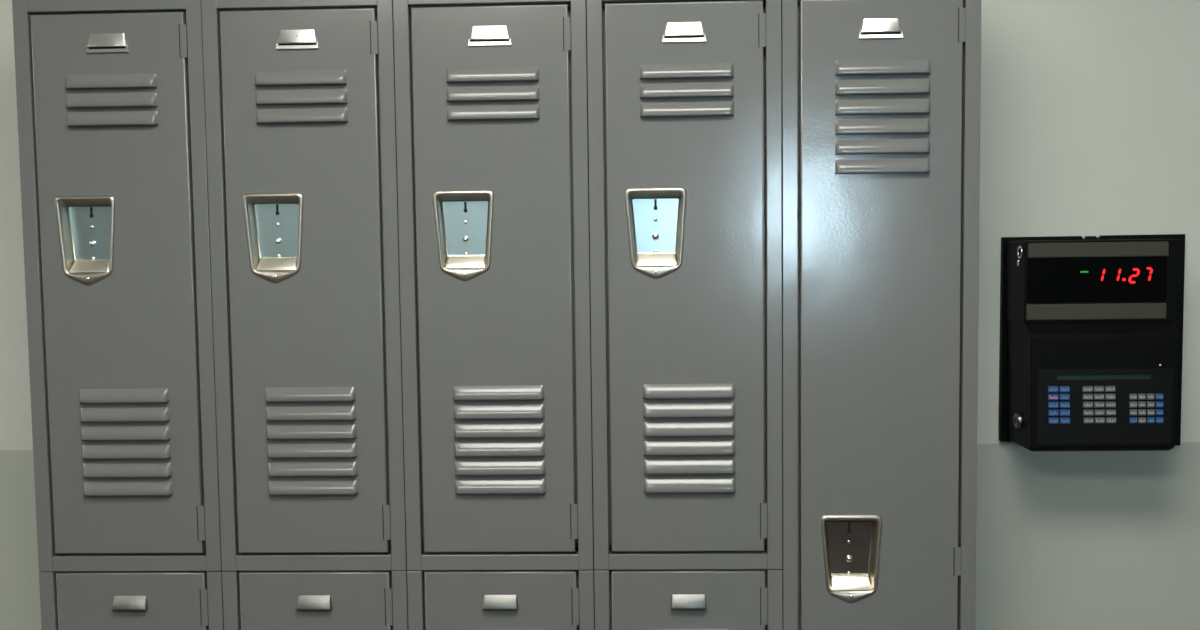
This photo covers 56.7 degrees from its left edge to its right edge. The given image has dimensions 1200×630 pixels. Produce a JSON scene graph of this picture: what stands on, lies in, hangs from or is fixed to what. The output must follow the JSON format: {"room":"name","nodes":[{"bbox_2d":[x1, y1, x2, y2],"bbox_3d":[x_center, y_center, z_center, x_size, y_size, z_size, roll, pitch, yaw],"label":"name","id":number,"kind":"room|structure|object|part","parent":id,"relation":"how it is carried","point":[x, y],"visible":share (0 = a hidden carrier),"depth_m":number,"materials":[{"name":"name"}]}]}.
{"room":"locker room","nodes":[
{"label":"locker room","id":0,"kind":"room"},
{"bbox_2d":[0,0,1199,629],"bbox_3d":[-0.068,0.021,2.132,6.900,2.680,0.100,-1,4,2],"label":"wall","id":1,"kind":"structure","parent":0,"point":[1090,109],"depth_m":2.06,"materials":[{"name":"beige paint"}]},
{"bbox_2d":[999,234,1184,450],"bbox_3d":[0.900,0.053,1.980,0.329,0.388,0.146,-1,4,2],"label":"clock","id":2,"kind":"object","parent":1,"relation":"attached to","point":[1091,327],"visible":1,"depth_m":1.93,"materials":[{"name":"black plastic"}]},
{"bbox_3d":[0.870,0.158,1.919,0.230,0.132,0.003,-1,4,2],"label":"keypad panel","id":3,"kind":"part","parent":2,"relation":"part of","materials":[{"name":"black plastic"}]},
{"bbox_3d":[-0.128,1.571,-0.221,6.900,0.100,5.005,-1,4,2],"label":"floor","id":4,"kind":"structure","parent":0,"visible":0},
{"bbox_2d":[39,570,223,629],"bbox_3d":[-0.761,0.862,2.002,0.304,0.904,0.314,-1,4,2],"label":"locker","id":5,"kind":"object","parent":4,"relation":"on","point":[69,600],"visible":0.54,"depth_m":1.83,"materials":[{"name":"grey metal"}]},
{"bbox_2d":[12,0,221,571],"bbox_3d":[-0.773,-0.090,1.939,0.304,1.004,0.314,-1,4,2],"label":"locker","id":6,"kind":"object","parent":5,"relation":"on","point":[110,94],"visible":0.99,"depth_m":1.79,"materials":[{"name":"grey metal"}]},
{"bbox_3d":[-0.825,-0.131,1.809,0.074,0.091,0.001,-1,4,2],"label":"latch plate","id":7,"kind":"part","parent":6,"relation":"part of","materials":[{"name":"metal"}]},
{"bbox_3d":[-0.783,-0.432,1.766,0.068,0.030,0.006,-1,4,2],"label":"number plate","id":8,"kind":"part","parent":6,"relation":"part of","materials":[{"name":"silver metal"}]},
{"bbox_3d":[-0.771,0.472,1.824,0.059,0.022,0.009,-1,4,2],"label":"number plate","id":9,"kind":"part","parent":5,"relation":"part of","materials":[{"name":"metal"}]},
{"bbox_2d":[222,570,407,629],"bbox_3d":[-0.457,0.859,1.993,0.304,0.904,0.314,-1,4,2],"label":"locker","id":10,"kind":"object","parent":4,"relation":"on","point":[365,599],"visible":0.61,"depth_m":1.82,"materials":[{"name":"grey metal"}]},
{"bbox_2d":[201,0,406,570],"bbox_3d":[-0.469,-0.093,1.929,0.304,1.004,0.314,-1,4,2],"label":"locker","id":11,"kind":"object","parent":10,"relation":"on","point":[300,108],"visible":0.98,"depth_m":1.79,"materials":[{"name":"grey metal"}]},
{"bbox_3d":[-0.520,-0.134,1.799,0.074,0.091,0.001,-1,4,2],"label":"latch plate","id":12,"kind":"part","parent":11,"relation":"part of","materials":[{"name":"metal"}]},
{"bbox_3d":[-0.478,-0.435,1.756,0.068,0.030,0.006,-1,4,2],"label":"number plate","id":13,"kind":"part","parent":11,"relation":"part of","materials":[{"name":"silver metal"}]},
{"bbox_3d":[-0.467,0.469,1.814,0.059,0.022,0.009,-1,4,2],"label":"number plate","id":14,"kind":"part","parent":10,"relation":"part of","materials":[{"name":"metal"}]},
{"bbox_2d":[407,568,594,629],"bbox_3d":[-0.152,0.856,1.983,0.304,0.904,0.314,-1,4,2],"label":"locker","id":15,"kind":"object","parent":4,"relation":"on","point":[437,599],"visible":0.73,"depth_m":1.81,"materials":[{"name":"grey metal"}]},
{"bbox_2d":[393,0,593,569],"bbox_3d":[-0.164,-0.097,1.919,0.304,1.004,0.314,-1,4,2],"label":"locker","id":16,"kind":"object","parent":15,"relation":"on","point":[491,96],"visible":0.99,"depth_m":1.78,"materials":[{"name":"grey metal"}]},
{"bbox_3d":[-0.215,-0.137,1.789,0.074,0.091,0.001,-1,4,2],"label":"latch plate","id":17,"kind":"part","parent":16,"relation":"part of","materials":[{"name":"metal"}]},
{"bbox_3d":[-0.173,-0.438,1.746,0.068,0.030,0.006,-1,4,2],"label":"number plate","id":18,"kind":"part","parent":16,"relation":"part of","materials":[{"name":"silver metal"}]},
{"bbox_3d":[-0.162,0.466,1.804,0.059,0.022,0.009,-1,4,2],"label":"number plate","id":19,"kind":"part","parent":15,"relation":"part of","materials":[{"name":"metal"}]},
{"bbox_2d":[594,569,782,629],"bbox_3d":[0.152,0.853,1.973,0.304,0.904,0.314,-1,4,2],"label":"locker","id":20,"kind":"object","parent":4,"relation":"on","point":[680,599],"visible":0.57,"depth_m":1.80,"materials":[{"name":"grey metal"}]},
{"bbox_2d":[586,0,781,569],"bbox_3d":[0.140,-0.100,1.909,0.304,1.004,0.314,-1,4,2],"label":"locker","id":21,"kind":"object","parent":20,"relation":"on","point":[685,96],"visible":1,"depth_m":1.77,"materials":[{"name":"grey metal"}]},
{"bbox_3d":[0.089,-0.140,1.779,0.074,0.091,0.001,-1,4,2],"label":"latch plate","id":22,"kind":"part","parent":21,"relation":"part of","materials":[{"name":"metal"}]},
{"bbox_3d":[0.131,-0.441,1.736,0.068,0.030,0.006,-1,4,2],"label":"number plate","id":23,"kind":"part","parent":21,"relation":"part of","materials":[{"name":"silver metal"}]},
{"bbox_3d":[0.143,0.463,1.794,0.059,0.022,0.009,-1,4,2],"label":"number plate","id":24,"kind":"part","parent":20,"relation":"part of","materials":[{"name":"metal"}]},
{"bbox_2d":[781,0,980,629],"bbox_3d":[0.453,0.348,1.929,0.307,1.909,0.314,-1,4,2],"label":"locker","id":25,"kind":"object","parent":4,"relation":"on","point":[881,99],"visible":1,"depth_m":1.76,"materials":[{"name":"grey metal"}]},
{"bbox_3d":[0.404,0.380,1.804,0.074,0.091,0.001,-1,4,2],"label":"latch plate","id":26,"kind":"part","parent":25,"relation":"part of","materials":[{"name":"metal"}]},
{"bbox_3d":[0.436,-0.445,1.726,0.068,0.030,0.006,-1,4,2],"label":"number plate","id":27,"kind":"part","parent":25,"relation":"part of","materials":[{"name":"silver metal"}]}
]}

